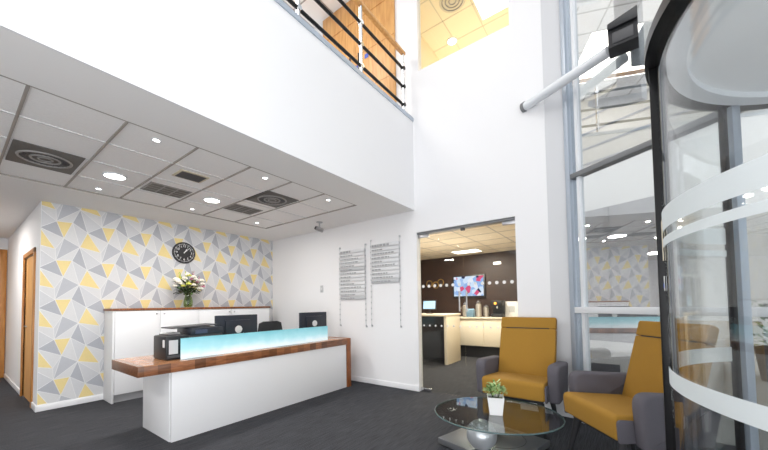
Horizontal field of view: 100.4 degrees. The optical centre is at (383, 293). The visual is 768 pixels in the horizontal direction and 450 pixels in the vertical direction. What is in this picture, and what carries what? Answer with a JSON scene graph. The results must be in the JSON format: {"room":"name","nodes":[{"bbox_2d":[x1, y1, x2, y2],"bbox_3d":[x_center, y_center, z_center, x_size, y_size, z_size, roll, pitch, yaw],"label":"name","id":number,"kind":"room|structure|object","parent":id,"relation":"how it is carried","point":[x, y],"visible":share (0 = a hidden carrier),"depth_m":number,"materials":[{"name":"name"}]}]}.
{"room":"office reception lobby","nodes":[
{"label":"office reception lobby","id":0,"kind":"room"},
{"bbox_2d":[0,238,7,372],"bbox_3d":[-8.561,0.206,3.615,0.100,2.520,5.761,-2,-3,36],"label":"wall","id":1,"kind":"structure","parent":0,"point":[3,241],"depth_m":5.83,"materials":[{"name":"white paint"}]},
{"bbox_2d":[0,249,6,377],"bbox_3d":[-7.185,0.353,5.376,0.040,2.310,1.072,-2,-3,36],"label":"door","id":2,"kind":"structure","parent":1,"relation":"in","point":[3,253],"depth_m":5.77,"materials":[{"name":"brown wood"}]},
{"bbox_2d":[5,201,52,405],"bbox_3d":[-5.471,0.202,4.866,3.421,2.520,0.100,-2,-3,36],"label":"wall","id":3,"kind":"structure","parent":0,"point":[27,236],"depth_m":4.80,"materials":[{"name":"white paint"}]},
{"bbox_2d":[4,373,35,411],"bbox_3d":[-5.480,1.422,4.772,3.434,0.075,0.014,-2,-3,36],"label":"baseboard","id":4,"kind":"structure","parent":3,"relation":"attached to","point":[16,388],"depth_m":4.79,"materials":[{"name":"white wood"}]},
{"bbox_2d":[20,247,35,407],"bbox_3d":[-4.712,0.435,4.306,0.970,1.990,0.136,-2,-3,36],"label":"door","id":5,"kind":"structure","parent":3,"relation":"in","point":[28,311],"depth_m":4.34,"materials":[{"name":"brown wood"}]},
{"bbox_2d":[37,201,272,404],"bbox_3d":[-3.213,0.176,5.145,0.102,2.520,3.201,-2,-3,36],"label":"wall","id":6,"kind":"structure","parent":0,"point":[100,260],"depth_m":4.35,"materials":[{"name":"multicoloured paper"}]},
{"bbox_2d":[36,394,102,411],"bbox_3d":[-3.153,1.396,5.062,0.014,0.075,3.215,-2,-3,36],"label":"baseboard","id":7,"kind":"structure","parent":6,"relation":"attached to","point":[44,407],"depth_m":3.98,"materials":[{"name":"white wood"}]},
{"bbox_2d":[172,242,194,262],"bbox_3d":[-3.192,-0.643,5.107,0.033,0.338,0.338,-2,-3,36],"label":"wall clock","id":8,"kind":"object","parent":6,"relation":"attached to","point":[183,252],"visible":1,"depth_m":5.10,"materials":[{"name":"black"}]},
{"bbox_2d":[0,27,413,240],"bbox_3d":[-4.911,-1.178,2.909,6.723,0.080,8.866,-2,-3,36],"label":"ceiling","id":9,"kind":"structure","parent":0,"point":[51,99],"depth_m":2.95,"materials":[{"name":"white paint"}]},
{"bbox_2d":[5,139,85,174],"bbox_3d":[-2.977,-1.175,2.813,0.560,0.020,0.420,-2,-3,36],"label":"ceiling vent","id":10,"kind":"object","parent":9,"relation":"in","point":[19,151],"visible":1,"depth_m":2.78,"materials":[{"name":"grey metal"}]},
{"bbox_2d":[102,172,126,179],"bbox_3d":[-2.693,-1.169,3.202,0.196,0.011,0.196,-2,-3,36],"label":"recessed light","id":11,"kind":"object","parent":9,"relation":"in","point":[116,176],"visible":1,"depth_m":3.19,"materials":[{"name":"white metal"}]},
{"bbox_2d":[151,138,161,142],"bbox_3d":[-1.802,-1.210,2.533,0.068,0.007,0.068,-2,-3,36],"label":"recessed light","id":12,"kind":"object","parent":9,"relation":"in","point":[157,140],"visible":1,"depth_m":2.53,"materials":[{"name":"white metal"}]},
{"bbox_2d":[140,182,191,197],"bbox_3d":[-2.457,-1.159,3.619,0.330,0.009,0.405,-2,-3,36],"label":"ceiling vent","id":13,"kind":"object","parent":9,"relation":"in","point":[152,186],"visible":1,"depth_m":3.60,"materials":[{"name":"grey metal"}]},
{"bbox_2d":[143,183,163,191],"bbox_3d":[-2.534,-1.159,3.516,0.282,0.003,0.108,-2,-3,36],"label":"grille","id":14,"kind":"object","parent":13,"relation":"attached to","point":[152,187],"depth_m":3.51,"materials":[{"name":"grey metal"}]},
{"bbox_2d":[156,187,176,194],"bbox_3d":[-2.458,-1.156,3.619,0.282,0.003,0.108,-2,-3,36],"label":"grille","id":15,"kind":"object","parent":13,"relation":"attached to","point":[163,190],"depth_m":3.61,"materials":[{"name":"grey metal"}]},
{"bbox_2d":[169,190,188,197],"bbox_3d":[-2.382,-1.153,3.723,0.282,0.003,0.108,-2,-3,36],"label":"grille","id":16,"kind":"object","parent":13,"relation":"attached to","point":[177,193],"depth_m":3.71,"materials":[{"name":"grey metal"}]},
{"bbox_2d":[172,169,209,182],"bbox_3d":[-1.955,-1.178,3.242,0.220,0.014,0.270,-2,-3,36],"label":"ceiling vent","id":17,"kind":"object","parent":9,"relation":"in","point":[181,173],"visible":1,"depth_m":3.22,"materials":[{"name":"beige"}]},
{"bbox_2d":[203,197,220,202],"bbox_3d":[-2.134,-1.151,3.968,0.196,0.011,0.196,-2,-3,36],"label":"recessed light","id":18,"kind":"object","parent":9,"relation":"in","point":[207,199],"visible":1,"depth_m":3.96,"materials":[{"name":"white metal"}]},
{"bbox_2d":[204,199,218,202],"bbox_3d":[-2.134,-1.148,3.968,0.172,0.001,0.172,-2,-3,36],"label":"diffuser","id":19,"kind":"object","parent":18,"relation":"attached to","point":[208,200],"depth_m":3.97,"materials":[{"name":"white plastic"}]},
{"bbox_2d":[223,204,262,214],"bbox_3d":[-1.923,-1.141,4.359,0.320,0.009,0.410,-2,-3,36],"label":"ceiling vent","id":20,"kind":"object","parent":9,"relation":"in","point":[235,207],"visible":1,"depth_m":4.35,"materials":[{"name":"grey metal"}]},
{"bbox_2d":[224,204,242,209],"bbox_3d":[-2.001,-1.141,4.254,0.272,0.003,0.110,-2,-3,36],"label":"grille","id":21,"kind":"object","parent":20,"relation":"attached to","point":[235,206],"depth_m":4.25,"materials":[{"name":"grey metal"}]},
{"bbox_2d":[234,207,251,211],"bbox_3d":[-1.924,-1.138,4.359,0.272,0.003,0.110,-2,-3,36],"label":"grille","id":22,"kind":"object","parent":20,"relation":"attached to","point":[241,209],"depth_m":4.35,"materials":[{"name":"grey metal"}]},
{"bbox_2d":[243,209,258,213],"bbox_3d":[-1.848,-1.135,4.464,0.272,0.003,0.110,-2,-3,36],"label":"grille","id":23,"kind":"object","parent":20,"relation":"attached to","point":[250,211],"depth_m":4.45,"materials":[{"name":"grey metal"}]},
{"bbox_2d":[246,190,298,207],"bbox_3d":[-1.393,-1.157,3.984,0.480,0.020,0.450,-2,-3,36],"label":"ceiling vent","id":24,"kind":"object","parent":9,"relation":"in","point":[270,198],"visible":1,"depth_m":3.95,"materials":[{"name":"grey metal"}]},
{"bbox_2d":[314,221,323,231],"bbox_3d":[-1.023,-1.042,5.045,0.104,0.163,0.144,-2,-3,36],"label":"ceiling camera","id":25,"kind":"object","parent":9,"relation":"attached to","point":[316,228],"visible":1,"depth_m":5.02,"materials":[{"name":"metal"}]},
{"bbox_2d":[0,0,414,209],"bbox_3d":[-2.248,-1.885,0.984,0.140,1.270,8.866,-2,-3,36],"label":"wall","id":26,"kind":"structure","parent":0,"point":[249,68],"depth_m":2.48,"materials":[{"name":"white paint"}]},
{"bbox_2d":[274,0,413,121],"bbox_3d":[-2.238,-2.546,0.993,0.112,0.050,8.866,-2,-3,36],"label":"trim","id":27,"kind":"structure","parent":26,"relation":"attached to","point":[281,3],"depth_m":3.31,"materials":[{"name":"grey metal"}]},
{"bbox_2d":[286,0,405,109],"bbox_3d":[-2.261,-3.032,1.030,0.090,0.925,8.680,-2,-3,36],"label":"balustrade","id":28,"kind":"object","parent":27,"relation":"on","point":[362,7],"visible":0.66,"depth_m":3.77,"materials":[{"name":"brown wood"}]},
{"bbox_2d":[283,0,349,27],"bbox_3d":[-3.728,-4.952,2.171,2.919,0.070,8.920,-2,-3,36],"label":"ceiling","id":29,"kind":"structure","parent":0,"point":[310,7],"depth_m":5.45,"materials":[{"name":"white paint"}]},
{"bbox_2d":[0,356,735,449],"bbox_3d":[-0.335,1.300,1.760,15.500,0.060,12.500,-2,-3,36],"label":"floor","id":30,"kind":"structure","parent":0,"point":[360,415],"depth_m":3.26,"materials":[{"name":"grey carpet"}]},
{"bbox_2d":[103,306,270,403],"bbox_3d":[-2.912,0.827,5.076,0.395,1.206,2.302,-2,-3,36],"label":"storage cabinet","id":31,"kind":"object","parent":30,"relation":"on","point":[128,332],"visible":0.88,"depth_m":4.27,"materials":[{"name":"white laminate"}]},
{"bbox_3d":[-3.033,0.113,4.956,0.128,0.215,0.128,-2,-3,36],"label":"glass vase","id":32,"kind":"object","parent":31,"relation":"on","visible":0},
{"bbox_2d":[172,271,204,304],"bbox_3d":[-3.025,-0.081,4.968,0.448,0.544,0.401,0,-2,-27],"label":"bouquet","id":33,"kind":"object","parent":32,"relation":"in","point":[181,281],"visible":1,"depth_m":4.92,"materials":[{"name":"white plant"}]},
{"bbox_2d":[112,336,350,442],"bbox_3d":[-1.553,1.010,3.919,0.710,0.712,2.630,-2,-3,36],"label":"reception desk","id":34,"kind":"object","parent":30,"relation":"on","point":[183,398],"visible":0.96,"depth_m":3.31,"materials":[{"name":"white laminate"}]},
{"bbox_2d":[154,333,188,360],"bbox_3d":[-2.077,0.516,3.125,0.312,0.236,0.208,-2,-3,36],"label":"printer","id":35,"kind":"object","parent":34,"relation":"on","point":[167,345],"visible":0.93,"depth_m":3.02,"materials":[{"name":"black plastic"}]},
{"bbox_2d":[159,323,222,337],"bbox_3d":[-2.092,0.495,3.476,0.356,0.304,0.510,-2,-3,36],"label":"printer","id":36,"kind":"object","parent":34,"relation":"on","point":[204,329],"visible":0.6,"depth_m":3.43,"materials":[{"name":"grey plastic"}]},
{"bbox_2d":[112,339,346,377],"bbox_3d":[-1.580,0.701,3.900,0.710,0.086,2.555,-2,-3,36],"label":"countertop","id":37,"kind":"structure","parent":34,"relation":"on","point":[133,371],"depth_m":3.16,"materials":[{"name":"brown wood"}]},
{"bbox_2d":[215,314,256,334],"bbox_3d":[-1.789,0.463,3.924,0.200,0.390,0.535,-2,-3,36],"label":"monitor","id":38,"kind":"object","parent":34,"relation":"on","point":[231,324],"visible":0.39,"depth_m":3.91,"materials":[{"name":"grey plastic"}]},
{"bbox_2d":[180,326,327,358],"bbox_3d":[-1.377,0.548,3.808,0.036,0.198,1.900,-2,-3,36],"label":"glass screen","id":39,"kind":"object","parent":34,"relation":"on","point":[193,347],"visible":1,"depth_m":3.57,"materials":[{"name":"glass"}]},
{"bbox_2d":[299,312,326,327],"bbox_3d":[-1.064,0.486,4.884,0.200,0.390,0.500,-3,-3,40],"label":"monitor","id":40,"kind":"object","parent":34,"relation":"on","point":[306,319],"visible":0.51,"depth_m":4.85,"materials":[{"name":"grey plastic"}]},
{"bbox_2d":[257,321,281,331],"bbox_3d":[-1.552,0.914,4.823,0.624,0.970,0.601,-2,-3,36],"label":"office chair","id":41,"kind":"object","parent":30,"relation":"on","point":[267,325],"visible":0.03,"depth_m":4.96,"materials":[{"name":"grey fabric"}]},
{"bbox_2d":[422,313,460,364],"bbox_3d":[0.668,0.950,7.078,1.885,0.990,0.740,-2,-3,36],"label":"counter","id":42,"kind":"object","parent":30,"relation":"on","point":[439,342],"depth_m":6.96,"materials":[{"name":"beige laminate"}]},
{"bbox_2d":[423,300,435,313],"bbox_3d":[0.988,0.299,6.947,0.300,0.290,0.160,-2,-2,26],"label":"screen","id":43,"kind":"object","parent":42,"relation":"on","point":[427,304],"visible":1,"depth_m":6.93,"materials":[{"name":"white plastic"}]},
{"bbox_2d":[422,313,460,315],"bbox_3d":[0.661,0.475,7.095,1.885,0.039,0.740,-2,-3,36],"label":"countertop","id":44,"kind":"structure","parent":42,"relation":"on","point":[423,314],"depth_m":6.50,"materials":[{"name":"beige laminate"}]},
{"bbox_2d":[460,316,501,357],"bbox_3d":[2.005,0.988,7.334,3.580,0.890,0.530,-2,-3,36],"label":"sideboard","id":45,"kind":"object","parent":30,"relation":"on","point":[480,342],"visible":0.16,"depth_m":6.99,"materials":[{"name":"beige laminate"}]},
{"bbox_2d":[462,302,466,316],"bbox_3d":[1.870,0.375,7.355,0.128,0.340,0.130,-2,-3,36],"label":"storage jar","id":46,"kind":"object","parent":45,"relation":"on","point":[464,303],"visible":0.67,"depth_m":7.30,"materials":[{"name":"grey"}]},
{"bbox_2d":[467,309,474,316],"bbox_3d":[1.950,0.443,7.171,0.160,0.190,0.120,-2,-3,36],"label":"carton","id":47,"kind":"object","parent":45,"relation":"on","point":[471,312],"visible":0.78,"depth_m":7.12,"materials":[{"name":"blue"}]},
{"bbox_2d":[476,300,481,316],"bbox_3d":[2.120,0.350,7.173,0.128,0.370,0.130,-2,-3,36],"label":"storage jar","id":48,"kind":"object","parent":45,"relation":"on","point":[478,305],"visible":0.96,"depth_m":7.12,"materials":[{"name":"grey"}]},
{"bbox_2d":[460,316,501,318],"bbox_3d":[1.998,0.558,7.350,3.580,0.029,0.530,-2,-3,36],"label":"countertop","id":49,"kind":"structure","parent":45,"relation":"on","point":[461,317],"depth_m":6.96,"materials":[{"name":"beige laminate"}]},
{"bbox_2d":[483,305,488,316],"bbox_3d":[2.306,0.399,7.222,0.128,0.270,0.130,-2,-3,36],"label":"storage jar","id":50,"kind":"object","parent":45,"relation":"on","point":[486,308],"visible":1,"depth_m":7.17,"materials":[{"name":"grey"}]},
{"bbox_2d":[491,300,504,316],"bbox_3d":[2.501,0.343,7.016,0.240,0.360,0.265,-2,-3,36],"label":"coffee machine","id":51,"kind":"object","parent":45,"relation":"on","point":[498,306],"visible":0.97,"depth_m":6.96,"materials":[{"name":"black plastic"}]},
{"bbox_2d":[505,301,517,316],"bbox_3d":[2.789,0.347,6.970,0.280,0.339,0.066,-2,-3,36],"label":"picture frame","id":52,"kind":"object","parent":45,"relation":"on","point":[511,307],"visible":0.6,"depth_m":6.97,"materials":[{"name":"white paper"}]},
{"bbox_2d":[509,306,514,311],"bbox_3d":[2.781,0.347,6.959,0.120,0.139,0.023,-2,-3,36],"label":"print","id":53,"kind":"object","parent":52,"relation":"attached to","point":[511,308],"depth_m":6.96,"materials":[{"name":"grey paper"}]},
{"bbox_2d":[435,397,565,449],"bbox_3d":[0.922,1.129,2.624,0.990,0.302,0.896,-2,-3,36],"label":"coffee table","id":54,"kind":"object","parent":30,"relation":"on","point":[480,434],"visible":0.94,"depth_m":2.56,"materials":[{"name":"clear glass"}]},
{"bbox_2d":[483,379,507,415],"bbox_3d":[0.900,0.840,2.601,0.209,0.276,0.195,-2,-2,16],"label":"potted plant","id":55,"kind":"object","parent":54,"relation":"on","point":[495,400],"visible":1,"depth_m":2.56,"materials":[{"name":"green plant"}]},
{"bbox_2d":[476,317,567,438],"bbox_3d":[1.398,0.778,3.255,0.768,1.041,0.716,-3,-3,38],"label":"lounge armchair","id":56,"kind":"object","parent":30,"relation":"on","point":[526,364],"visible":0.86,"depth_m":3.29,"materials":[{"name":"yellow fabric"}]},
{"bbox_2d":[563,321,720,449],"bbox_3d":[1.799,0.738,2.304,0.716,1.041,0.768,-1,-2,-1],"label":"lounge armchair","id":57,"kind":"object","parent":30,"relation":"on","point":[627,408],"visible":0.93,"depth_m":2.14,"materials":[{"name":"yellow fabric"}]},
{"bbox_2d":[644,0,767,449],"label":"door","id":58,"kind":"structure","parent":30,"relation":"on","point":[700,55],"depth_m":1.55,"materials":[{"name":"clear glass"}]},
{"bbox_2d":[661,220,663,260],"bbox_3d":[1.339,-0.251,1.538,0.002,0.190,0.045,-3,-3,39],"label":"door handle","id":59,"kind":"object","parent":58,"relation":"attached to","point":[661,220],"visible":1,"depth_m":1.52,"materials":[{"name":"silver metal"}]},
{"bbox_2d":[272,0,550,406],"bbox_3d":[-0.101,-2.215,5.135,5.305,7.200,0.410,-2,-3,36],"label":"wall","id":60,"kind":"structure","parent":0,"point":[478,157],"depth_m":4.27,"materials":[{"name":"white paint"}]},
{"bbox_2d":[339,243,367,326],"bbox_3d":[-0.505,-0.117,5.139,0.572,1.304,0.030,-2,-3,36],"label":"sign","id":61,"kind":"object","parent":60,"relation":"attached to","point":[360,292],"visible":1,"depth_m":5.12,"materials":[{"name":"grey"}]},
{"bbox_2d":[323,0,396,102],"bbox_3d":[-0.459,-3.615,5.157,1.505,2.430,0.082,-2,-3,36],"label":"door","id":62,"kind":"structure","parent":60,"relation":"in","point":[383,10],"depth_m":4.98,"materials":[{"name":"brown wood"}]},
{"bbox_2d":[351,375,418,391],"bbox_3d":[-0.866,1.371,5.376,3.341,0.075,0.014,-2,-3,36],"label":"baseboard","id":63,"kind":"structure","parent":60,"relation":"attached to","point":[354,378],"depth_m":4.71,"materials":[{"name":"white"}]},
{"bbox_2d":[370,235,401,327],"bbox_3d":[0.020,-0.164,4.757,0.552,1.334,0.030,-2,-3,36],"label":"sign","id":64,"kind":"object","parent":60,"relation":"attached to","point":[383,277],"visible":1,"depth_m":4.75,"materials":[{"name":"grey"}]},
{"bbox_2d":[417,217,520,406],"bbox_3d":[1.026,0.229,4.084,1.314,2.196,0.095,-2,-3,36],"label":"door","id":65,"kind":"structure","parent":60,"relation":"in","point":[511,220],"depth_m":4.05,"materials":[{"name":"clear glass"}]},
{"bbox_2d":[520,402,552,413],"bbox_3d":[1.684,1.263,3.518,0.345,0.075,0.014,-2,-3,36],"label":"baseboard","id":66,"kind":"object","parent":60,"relation":"attached to","point":[526,406],"visible":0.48,"depth_m":3.54,"materials":[{"name":"white"}]},
{"bbox_2d":[540,0,573,417],"bbox_3d":[1.843,-2.306,3.477,0.209,7.200,0.006,-3,-3,44],"label":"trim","id":67,"kind":"structure","parent":60,"relation":"attached to","point":[550,21],"depth_m":3.44,"materials":[{"name":"grey paint"}]},
{"bbox_2d":[520,46,609,112],"bbox_3d":[1.802,-2.144,3.268,0.110,0.110,0.912,0,-2,-27],"label":"bracket arm","id":68,"kind":"object","parent":60,"relation":"attached to","point":[603,54],"visible":0.93,"depth_m":3.17,"materials":[{"name":"white metal"}]},
{"bbox_2d":[607,5,638,58],"bbox_3d":[2.010,-2.184,2.692,0.200,0.245,0.190,-3,-3,40],"label":"floodlight","id":69,"kind":"object","parent":68,"relation":"attached to","point":[623,36],"visible":1,"depth_m":2.64,"materials":[{"name":"grey metal"}]},
{"bbox_2d":[607,5,637,31],"bbox_3d":[1.957,-2.258,2.633,0.200,0.100,0.029,-3,-3,40],"label":"hood","id":70,"kind":"object","parent":69,"relation":"attached to","point":[630,17],"depth_m":2.62,"materials":[{"name":"black plastic"}]},
{"bbox_2d":[421,36,438,68],"bbox_3d":[1.764,-3.335,6.821,0.050,1.900,5.034,-2,-3,36],"label":"wall","id":71,"kind":"structure","parent":0,"point":[428,57],"depth_m":5.37,"materials":[{"name":"beige paint"}]},
{"bbox_2d":[420,0,508,59],"bbox_3d":[2.514,-4.263,6.358,1.870,0.103,5.134,-2,-3,36],"label":"ceiling","id":72,"kind":"structure","parent":0,"point":[465,24],"depth_m":5.07,"materials":[{"name":"beige"}]},
{"bbox_2d":[447,37,456,45],"bbox_3d":[1.141,-4.220,5.362,0.170,0.016,0.170,-2,-3,36],"label":"recessed light","id":73,"kind":"object","parent":72,"relation":"in","point":[451,41],"visible":1,"depth_m":5.37,"materials":[{"name":"white metal"}]},
{"bbox_2d":[448,38,455,44],"bbox_3d":[1.141,-4.222,5.362,0.140,0.001,0.140,-2,-3,36],"label":"diffuser","id":74,"kind":"object","parent":73,"relation":"attached to","point":[451,41],"depth_m":5.37,"materials":[{"name":"white plastic"}]},
{"bbox_2d":[439,0,465,12],"bbox_3d":[0.994,-4.244,4.652,0.380,0.015,0.380,-2,-3,36],"label":"ceiling vent","id":75,"kind":"object","parent":72,"relation":"in","point":[448,6],"visible":1,"depth_m":4.72,"materials":[{"name":"beige metal"}]},
{"bbox_2d":[472,0,507,20],"bbox_3d":[1.579,-4.251,4.622,0.500,0.016,0.520,-2,-3,36],"label":"recessed light","id":76,"kind":"object","parent":72,"relation":"in","point":[486,9],"visible":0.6,"depth_m":4.74,"materials":[{"name":"white metal"}]},
{"bbox_2d":[420,223,515,259],"bbox_3d":[0.959,-0.973,6.429,4.650,0.064,3.546,-2,-3,36],"label":"ceiling","id":77,"kind":"structure","parent":0,"point":[491,238],"depth_m":6.02,"materials":[{"name":"beige"}]},
{"bbox_2d":[451,248,481,253],"bbox_3d":[1.828,-0.923,7.083,0.600,0.016,0.380,-2,-3,36],"label":"recessed light","id":78,"kind":"object","parent":77,"relation":"in","point":[476,249],"visible":1,"depth_m":7.04,"materials":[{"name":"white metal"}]},
{"bbox_2d":[420,250,516,316],"bbox_3d":[1.945,0.200,7.800,4.550,2.500,0.100,-2,-3,36],"label":"wall","id":79,"kind":"structure","parent":0,"point":[433,270],"depth_m":7.68,"materials":[{"name":"brown paint"}]},
{"bbox_2d":[453,274,485,297],"bbox_3d":[2.026,-0.162,7.651,0.800,0.540,0.057,-2,-3,36],"label":"television","id":80,"kind":"object","parent":79,"relation":"attached to","point":[478,290],"visible":1,"depth_m":7.61,"materials":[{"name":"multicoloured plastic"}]},
{"bbox_2d":[559,0,767,423],"bbox_3d":[2.179,-2.340,2.692,0.110,7.200,1.515,0,-2,-20],"label":"window","id":81,"kind":"structure","parent":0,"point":[575,174],"depth_m":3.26,"materials":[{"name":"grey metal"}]},
{"bbox_2d":[588,0,646,108],"bbox_3d":[2.120,-3.782,3.048,0.070,4.250,0.480,0,-2,-20],"label":"bracket","id":82,"kind":"object","parent":81,"relation":"attached to","point":[631,88],"visible":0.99,"depth_m":2.83,"materials":[{"name":"white metal"}]},
{"label":"outside","id":83,"kind":"structure","parent":0,"visible":0},
{"bbox_2d":[582,339,767,449],"bbox_3d":[21.261,0.799,-3.148,42.000,0.060,60.000,-2,-3,36],"label":"ground","id":84,"kind":"structure","parent":83,"point":[605,352],"depth_m":5.09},
{"bbox_2d":[751,299,767,381],"bbox_3d":[5.779,0.681,4.691,0.833,1.233,0.850,-2,-3,36],"label":"shrub","id":85,"kind":"object","parent":84,"relation":"on","point":[761,351],"visible":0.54,"depth_m":4.71,"materials":[{"name":"green plant"}]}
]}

